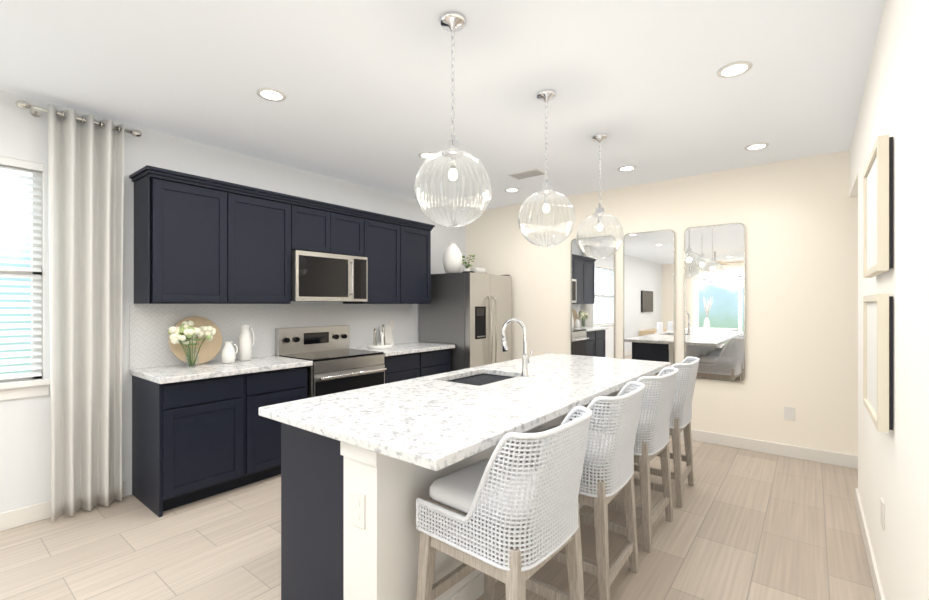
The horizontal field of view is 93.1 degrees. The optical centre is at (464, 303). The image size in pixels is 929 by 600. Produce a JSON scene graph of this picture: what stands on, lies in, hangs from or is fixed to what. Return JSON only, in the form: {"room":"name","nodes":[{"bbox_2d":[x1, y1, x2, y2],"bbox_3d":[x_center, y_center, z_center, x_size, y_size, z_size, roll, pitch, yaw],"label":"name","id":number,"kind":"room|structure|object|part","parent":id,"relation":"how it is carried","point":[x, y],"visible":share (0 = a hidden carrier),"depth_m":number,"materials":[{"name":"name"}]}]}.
{"room":"kitchen","nodes":[
{"label":"kitchen","id":0,"kind":"room"},
{"bbox_2d":[0,90,465,512],"bbox_3d":[-3.315,0.040,2.216,0.150,2.700,10.870,0,0,38],"label":"wall","id":1,"kind":"structure","parent":0,"point":[25,452],"depth_m":3.20,"materials":[{"name":"white paint"}]},
{"bbox_2d":[0,155,49,400],"bbox_3d":[-3.367,-0.161,2.118,0.190,1.501,2.010,0,0,38],"label":"window","id":2,"kind":"structure","parent":1,"relation":"in","point":[18,388],"depth_m":2.84,"materials":[{"name":"white paint"}]},
{"bbox_2d":[0,156,42,379],"bbox_3d":[-3.349,-0.217,2.104,0.055,1.375,1.940,0,0,38],"label":"window blinds","id":3,"kind":"object","parent":2,"relation":"attached to","point":[20,165],"visible":0.92,"depth_m":2.78,"materials":[{"name":"white plastic"}]},
{"bbox_2d":[0,481,125,531],"bbox_3d":[-4.487,1.335,0.600,0.014,0.110,6.580,0,0,38],"label":"baseboard","id":4,"kind":"structure","parent":1,"relation":"attached to","point":[24,515],"depth_m":2.77,"materials":[{"name":"white"}]},
{"bbox_2d":[15,100,141,521],"bbox_3d":[-2.549,0.058,2.943,0.152,2.635,0.645,0,0,38],"label":"curtain","id":5,"kind":"object","parent":1,"relation":"attached to","point":[86,183],"visible":1,"depth_m":2.93,"materials":[{"name":"grey fabric"}]},
{"bbox_3d":[-2.561,-1.225,2.953,0.121,0.056,0.645,0,0,38],"label":"rod","id":6,"kind":"part","parent":5,"relation":"part of","materials":[{"name":"silver metal"}]},
{"bbox_3d":[-2.524,0.058,2.942,0.112,2.635,0.392,0,0,38],"label":"panel","id":7,"kind":"part","parent":5,"relation":"part of","materials":[{"name":"fabric"}]},
{"bbox_2d":[129,169,236,304],"bbox_3d":[-2.107,-0.447,3.333,0.353,0.890,0.568,0,0,38],"label":"upper cabinet","id":8,"kind":"object","parent":1,"relation":"attached to","point":[228,259],"depth_m":3.18,"materials":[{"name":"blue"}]},
{"bbox_2d":[237,189,292,304],"bbox_3d":[-1.822,-0.447,3.695,0.353,0.890,0.589,0,0,38],"label":"upper cabinet","id":9,"kind":"object","parent":1,"relation":"attached to","point":[264,221],"depth_m":3.64,"materials":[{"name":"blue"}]},
{"bbox_2d":[129,303,416,369],"bbox_3d":[-1.519,0.236,4.360,0.009,0.477,2.960,0,0,38],"label":"backsplash","id":10,"kind":"structure","parent":1,"relation":"attached to","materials":[{"name":"white tile"}]},
{"bbox_2d":[389,320,393,329],"bbox_3d":[-0.857,0.250,5.184,0.006,0.120,0.075,0,0,38],"label":"outlet","id":11,"kind":"object","parent":10,"relation":"attached to","point":[391,323],"visible":0.81,"depth_m":5.18,"materials":[{"name":"white plastic"}]},
{"bbox_2d":[293,201,364,248],"bbox_3d":[-1.394,-0.681,4.236,0.353,0.422,0.790,0,0,38],"label":"upper cabinet","id":12,"kind":"object","parent":1,"relation":"attached to","point":[311,222],"depth_m":4.10,"materials":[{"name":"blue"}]},
{"bbox_2d":[293,241,372,304],"bbox_3d":[-1.355,-0.277,4.205,0.453,0.505,0.780,0,0,38],"label":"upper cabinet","id":13,"kind":"object","parent":1,"relation":"attached to","point":[322,272],"depth_m":4.08,"materials":[{"name":"silver metal"}]},
{"bbox_2d":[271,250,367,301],"bbox_3d":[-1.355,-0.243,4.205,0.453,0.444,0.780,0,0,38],"label":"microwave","id":14,"kind":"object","parent":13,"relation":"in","point":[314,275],"depth_m":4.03,"materials":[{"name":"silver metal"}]},
{"bbox_2d":[365,213,404,304],"bbox_3d":[-0.976,-0.447,4.765,0.353,0.890,0.559,0,0,38],"label":"upper cabinet","id":15,"kind":"object","parent":1,"relation":"attached to","point":[386,238],"depth_m":4.69,"materials":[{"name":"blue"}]},
{"bbox_2d":[405,221,431,304],"bbox_3d":[-0.702,-0.447,5.113,0.353,0.890,0.563,0,0,38],"label":"upper cabinet","id":16,"kind":"object","parent":1,"relation":"attached to","point":[417,237],"depth_m":5.05,"materials":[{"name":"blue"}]},
{"bbox_2d":[0,436,875,599],"bbox_3d":[-0.960,1.440,0.357,6.150,0.100,10.870,0,0,38],"label":"floor","id":17,"kind":"structure","parent":0,"point":[749,525],"depth_m":2.52,"materials":[{"name":"tile"}]},
{"bbox_2d":[132,373,256,516],"bbox_3d":[-2.010,0.953,3.274,0.580,0.875,0.615,0,0,38],"label":"base cabinet","id":18,"kind":"object","parent":17,"relation":"on","point":[192,441],"depth_m":3.06,"materials":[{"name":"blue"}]},
{"bbox_2d":[129,357,312,384],"bbox_3d":[-1.851,0.494,3.434,0.631,0.038,1.095,0,0,38],"label":"countertop","id":19,"kind":"structure","parent":18,"relation":"on","point":[159,374],"depth_m":3.24,"materials":[{"name":"white stone"}]},
{"bbox_2d":[168,321,215,366],"bbox_3d":[-2.058,0.299,3.319,0.195,0.349,0.326,0,0,38],"label":"flowers","id":20,"kind":"object","parent":19,"relation":"on","point":[185,333],"visible":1,"depth_m":3.28,"materials":[{"name":"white plant"}]},
{"bbox_2d":[169,316,221,363],"bbox_3d":[-2.122,0.286,3.486,0.096,0.375,0.380,0,0,38],"label":"decorative board","id":21,"kind":"object","parent":19,"relation":"on","point":[209,350],"visible":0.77,"depth_m":3.50,"materials":[{"name":"brown wood"}]},
{"bbox_2d":[222,341,237,363],"bbox_3d":[-1.889,0.389,3.546,0.100,0.170,0.124,0,0,38],"label":"jug","id":22,"kind":"object","parent":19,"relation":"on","point":[228,353],"visible":1,"depth_m":3.50,"materials":[{"name":"white ceramic"}]},
{"bbox_2d":[238,324,254,360],"bbox_3d":[-1.836,0.324,3.709,0.110,0.300,0.136,0,0,38],"label":"jug","id":23,"kind":"object","parent":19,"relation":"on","point":[245,344],"visible":1,"depth_m":3.66,"materials":[{"name":"white ceramic"}]},
{"bbox_2d":[257,365,308,481],"bbox_3d":[-1.721,0.953,3.639,0.580,0.875,0.601,0,0,38],"label":"base cabinet","id":24,"kind":"object","parent":17,"relation":"on","point":[282,385],"depth_m":3.47,"materials":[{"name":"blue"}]},
{"bbox_2d":[277,349,376,360],"bbox_3d":[-1.251,0.477,4.168,0.570,0.017,0.772,0,0,38],"label":"cooktop","id":25,"kind":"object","parent":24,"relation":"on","point":[321,354],"depth_m":4.08,"materials":[{"name":"black glass"}]},
{"bbox_2d":[273,353,388,397],"bbox_3d":[-1.252,0.938,4.168,0.608,0.905,0.780,0,0,38],"label":"oven","id":26,"kind":"object","parent":17,"relation":"on","point":[332,375],"depth_m":3.94,"materials":[{"name":"silver metal"}]},
{"bbox_2d":[361,341,454,356],"bbox_3d":[-0.686,0.494,4.909,0.631,0.038,1.065,0,0,38],"label":"countertop","id":27,"kind":"structure","parent":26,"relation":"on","point":[406,346],"depth_m":4.80,"materials":[{"name":"white stone"}]},
{"bbox_2d":[368,324,392,348],"bbox_3d":[-0.904,0.348,4.728,0.260,0.252,0.260,0,0,38],"label":"decorative tray","id":28,"kind":"object","parent":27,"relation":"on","point":[382,344],"visible":1,"depth_m":4.69,"materials":[{"name":"white ceramic"}]},
{"bbox_2d":[379,326,393,344],"bbox_3d":[-0.896,0.364,5.059,0.063,0.219,0.170,0,0,38],"label":"card","id":29,"kind":"object","parent":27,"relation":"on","point":[388,336],"visible":0.71,"depth_m":5.08,"materials":[{"name":"white paper"}]},
{"bbox_2d":[389,349,449,382],"bbox_3d":[-0.706,0.953,4.924,0.580,0.875,1.054,0,0,38],"label":"base cabinet","id":30,"kind":"object","parent":17,"relation":"on","point":[407,366],"depth_m":4.72,"materials":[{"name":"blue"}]},
{"bbox_2d":[281,390,619,599],"bbox_3d":[0.258,0.952,2.892,0.710,0.875,2.760,0,0,38],"label":"kitchen island","id":31,"kind":"object","parent":17,"relation":"on","point":[363,469],"depth_m":1.77,"materials":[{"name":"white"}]},
{"bbox_2d":[259,354,670,473],"bbox_3d":[0.368,0.494,2.806,1.100,0.038,2.860,0,0,38],"label":"island countertop","id":32,"kind":"structure","parent":31,"relation":"on","point":[436,422],"depth_m":2.06,"materials":[{"name":"white stone"}]},
{"bbox_2d":[501,318,532,377],"bbox_3d":[0.346,0.284,2.932,0.212,0.382,0.090,0,0,38],"label":"faucet","id":33,"kind":"object","parent":32,"relation":"on","point":[525,361],"depth_m":2.87,"materials":[{"name":"silver metal"}]},
{"bbox_2d":[419,271,510,371],"bbox_3d":[0.049,0.506,5.600,0.876,1.767,0.890,0,0,38],"label":"fridge","id":34,"kind":"object","parent":17,"relation":"on","point":[467,314],"visible":0.6,"depth_m":5.25,"materials":[{"name":"silver metal"}]},
{"bbox_2d":[443,243,462,272],"bbox_3d":[-0.146,-0.556,5.429,0.250,0.380,0.250,0,0,38],"label":"vase","id":35,"kind":"object","parent":34,"relation":"on","point":[452,259],"visible":0.85,"depth_m":5.34,"materials":[{"name":"white ceramic"}]},
{"bbox_2d":[462,254,475,271],"bbox_3d":[0.050,-0.499,5.652,0.232,0.266,0.202,0,0,38],"label":"plant","id":36,"kind":"object","parent":34,"relation":"on","point":[468,265],"visible":0.77,"depth_m":5.63,"materials":[{"name":"green plant"}]},
{"bbox_2d":[470,267,486,273],"bbox_3d":[0.188,-0.432,5.885,0.110,0.110,0.230,0,0,38],"label":"towel","id":37,"kind":"object","parent":34,"relation":"on","point":[479,270],"visible":0.56,"depth_m":5.82,"materials":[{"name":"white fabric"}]},
{"bbox_2d":[416,406,592,599],"bbox_3d":[0.167,0.897,1.690,0.552,0.985,0.497,0,0,40],"label":"stool","id":38,"kind":"object","parent":17,"relation":"on","point":[513,511],"visible":1,"depth_m":1.51,"materials":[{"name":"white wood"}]},
{"bbox_2d":[429,458,566,528],"bbox_3d":[0.134,0.715,1.718,0.412,0.060,0.412,0,0,40],"label":"cushion","id":39,"kind":"object","parent":38,"relation":"on","point":[455,492],"depth_m":1.64,"materials":[{"name":"white fabric"}]},
{"bbox_2d":[514,381,644,599],"bbox_3d":[0.594,0.897,2.232,0.552,0.985,0.497,0,0,37],"label":"stool","id":40,"kind":"object","parent":17,"relation":"on","point":[609,457],"visible":0.65,"depth_m":1.98,"materials":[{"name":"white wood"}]},
{"bbox_2d":[578,367,678,552],"bbox_3d":[1.022,0.897,2.773,0.552,0.985,0.497,0,0,39],"label":"stool","id":41,"kind":"object","parent":17,"relation":"on","point":[652,439],"visible":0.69,"depth_m":2.52,"materials":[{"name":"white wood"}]},
{"bbox_2d":[619,356,699,507],"bbox_3d":[1.450,0.897,3.315,0.552,0.985,0.497,0,0,36],"label":"stool","id":42,"kind":"object","parent":17,"relation":"on","point":[680,416],"visible":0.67,"depth_m":3.05,"materials":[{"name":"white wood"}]},
{"bbox_3d":[1.425,1.070,3.333,0.491,0.640,0.482,0,0,36],"label":"frame","id":43,"kind":"part","parent":42,"relation":"part of","materials":[{"name":"brown wood"}]},
{"bbox_2d":[0,0,885,211],"bbox_3d":[-0.960,-1.360,0.357,6.150,0.100,10.870,0,0,38],"label":"ceiling","id":44,"kind":"structure","parent":0,"point":[364,86],"depth_m":2.57,"materials":[{"name":"white paint"}]},
{"bbox_2d":[256,88,285,100],"bbox_3d":[-1.206,-1.306,2.749,0.170,0.008,0.170,0,0,38],"label":"recessed light","id":45,"kind":"object","parent":44,"relation":"in","point":[270,94],"visible":1,"depth_m":2.74,"materials":[{"name":"white"}]},
{"bbox_2d":[419,152,436,158],"bbox_3d":[-0.320,-1.306,3.871,0.170,0.008,0.170,0,0,38],"label":"recessed light","id":46,"kind":"object","parent":44,"relation":"in","point":[425,155],"visible":0.62,"depth_m":3.84,"materials":[{"name":"white plastic"}]},
{"bbox_2d":[414,11,490,226],"bbox_3d":[-0.053,-0.833,2.030,0.355,0.951,0.355,0,0,38],"label":"pendant light","id":47,"kind":"object","parent":44,"relation":"hanging from","point":[453,22],"visible":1,"depth_m":2.01,"materials":[{"name":"clear glass"}]},
{"bbox_3d":[-0.053,-0.527,2.030,0.355,0.340,0.355,0,0,38],"label":"globe","id":48,"kind":"part","parent":47,"relation":"part of","materials":[{"name":"clear glass"}]},
{"bbox_2d":[505,188,519,191],"bbox_3d":[0.546,-1.306,5.048,0.170,0.008,0.170,0,0,38],"label":"recessed light","id":49,"kind":"object","parent":44,"relation":"in","point":[511,189],"visible":0.98,"depth_m":5.03,"materials":[{"name":"white plastic"}]},
{"bbox_2d":[508,168,544,179],"bbox_3d":[0.633,-1.304,4.432,0.340,0.012,0.200,0,0,38],"label":"ceiling vent","id":50,"kind":"object","parent":44,"relation":"in","point":[528,174],"visible":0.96,"depth_m":4.41,"materials":[{"name":"white metal"}]},
{"bbox_2d":[518,89,575,246],"bbox_3d":[0.511,-0.833,2.744,0.355,0.951,0.355,0,0,38],"label":"pendant light","id":51,"kind":"object","parent":44,"relation":"hanging from","point":[546,96],"visible":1,"depth_m":2.73,"materials":[{"name":"clear glass"}]},
{"bbox_3d":[0.511,-0.527,2.744,0.355,0.340,0.355,0,0,38],"label":"globe","id":52,"kind":"part","parent":51,"relation":"part of","materials":[{"name":"clear glass"}]},
{"bbox_2d":[576,133,623,257],"bbox_3d":[1.056,-0.833,3.435,0.355,0.951,0.355,0,0,38],"label":"pendant light","id":53,"kind":"object","parent":44,"relation":"hanging from","point":[599,213],"visible":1,"depth_m":3.42,"materials":[{"name":"clear glass"}]},
{"bbox_3d":[1.056,-0.527,3.435,0.355,0.340,0.355,0,0,38],"label":"globe","id":54,"kind":"part","parent":53,"relation":"part of","materials":[{"name":"clear glass"}]},
{"bbox_2d":[618,165,635,170],"bbox_3d":[1.566,-1.306,4.242,0.170,0.008,0.170,0,0,38],"label":"recessed light","id":55,"kind":"object","parent":44,"relation":"in","point":[627,168],"visible":1,"depth_m":4.24,"materials":[{"name":"white"}]},
{"bbox_2d":[717,61,751,77],"bbox_3d":[1.506,-1.306,2.455,0.170,0.008,0.170,0,0,38],"label":"recessed light","id":56,"kind":"object","parent":44,"relation":"in","point":[733,69],"visible":1,"depth_m":2.45,"materials":[{"name":"white plastic"}]},
{"bbox_2d":[745,143,768,149],"bbox_3d":[2.426,-1.306,3.653,0.170,0.008,0.170,0,0,38],"label":"recessed light","id":57,"kind":"object","parent":44,"relation":"in","point":[756,146],"visible":0.92,"depth_m":3.65,"materials":[{"name":"white plastic"}]},
{"bbox_2d":[466,150,857,455],"bbox_3d":[2.362,0.040,4.564,6.150,2.700,0.150,0,0,38],"label":"wall","id":58,"kind":"structure","parent":0,"point":[798,218],"depth_m":4.13,"materials":[{"name":"white paint"}]},
{"bbox_2d":[571,235,615,357],"bbox_3d":[1.492,-0.015,5.133,0.530,1.530,0.028,0,0,38],"label":"mirror","id":59,"kind":"object","parent":58,"relation":"attached to","point":[593,306],"visible":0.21,"depth_m":5.12,"materials":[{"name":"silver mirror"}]},
{"bbox_2d":[623,229,674,374],"bbox_3d":[1.983,-0.015,4.745,0.530,1.530,0.028,0,0,38],"label":"mirror","id":60,"kind":"object","parent":58,"relation":"attached to","point":[648,295],"visible":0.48,"depth_m":4.73,"materials":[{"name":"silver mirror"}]},
{"bbox_2d":[684,223,744,381],"bbox_3d":[2.469,-0.015,4.361,0.530,1.530,0.028,0,0,38],"label":"mirror","id":61,"kind":"object","parent":58,"relation":"attached to","point":[714,298],"visible":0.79,"depth_m":4.34,"materials":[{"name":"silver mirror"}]},
{"bbox_2d":[669,429,857,468],"bbox_3d":[2.507,1.335,4.344,4.450,0.110,0.014,0,0,38],"label":"baseboard","id":62,"kind":"structure","parent":58,"relation":"attached to","point":[823,456],"depth_m":4.04,"materials":[{"name":"white"}]},
{"bbox_2d":[784,406,794,420],"bbox_3d":[2.952,0.995,3.996,0.080,0.120,0.007,0,0,38],"label":"electrical outlet","id":63,"kind":"object","parent":58,"relation":"attached to","point":[789,413],"visible":1,"depth_m":3.99,"materials":[{"name":"white plastic"}]},
{"bbox_2d":[849,0,928,599],"bbox_3d":[0.606,0.040,0.267,0.120,2.700,8.770,0,0,38],"label":"wall","id":64,"kind":"structure","parent":0,"point":[893,468],"depth_m":1.55,"materials":[{"name":"white paint"}]},
{"bbox_2d":[855,488,884,599],"bbox_3d":[0.329,1.335,-0.072,0.134,0.110,7.894,0,0,38],"label":"baseboard","id":65,"kind":"structure","parent":64,"relation":"attached to","point":[877,584],"depth_m":2.33,"materials":[{"name":"white"}]},
{"bbox_2d":[863,294,892,432],"bbox_3d":[1.831,0.230,1.956,0.045,0.540,0.620,0,0,38],"label":"picture frame","id":66,"kind":"object","parent":64,"relation":"attached to","point":[878,356],"visible":1,"depth_m":1.73,"materials":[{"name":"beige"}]},
{"bbox_2d":[863,134,892,277],"bbox_3d":[1.831,-0.395,1.956,0.045,0.530,0.620,0,0,38],"label":"picture frame","id":67,"kind":"object","parent":64,"relation":"attached to","point":[878,215],"visible":1,"depth_m":1.73,"materials":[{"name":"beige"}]},
{"bbox_2d":[880,497,884,530],"bbox_3d":[1.854,0.930,1.951,0.007,0.120,0.080,0,0,38],"label":"electrical outlet","id":68,"kind":"object","parent":64,"relation":"attached to","point":[882,513],"visible":0.96,"depth_m":1.92,"materials":[{"name":"white plastic"}]},
{"label":"outside","id":69,"kind":"structure","parent":0,"visible":0},
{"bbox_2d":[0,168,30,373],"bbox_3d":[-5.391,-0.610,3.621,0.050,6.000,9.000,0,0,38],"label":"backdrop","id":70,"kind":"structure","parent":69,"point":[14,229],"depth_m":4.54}
]}

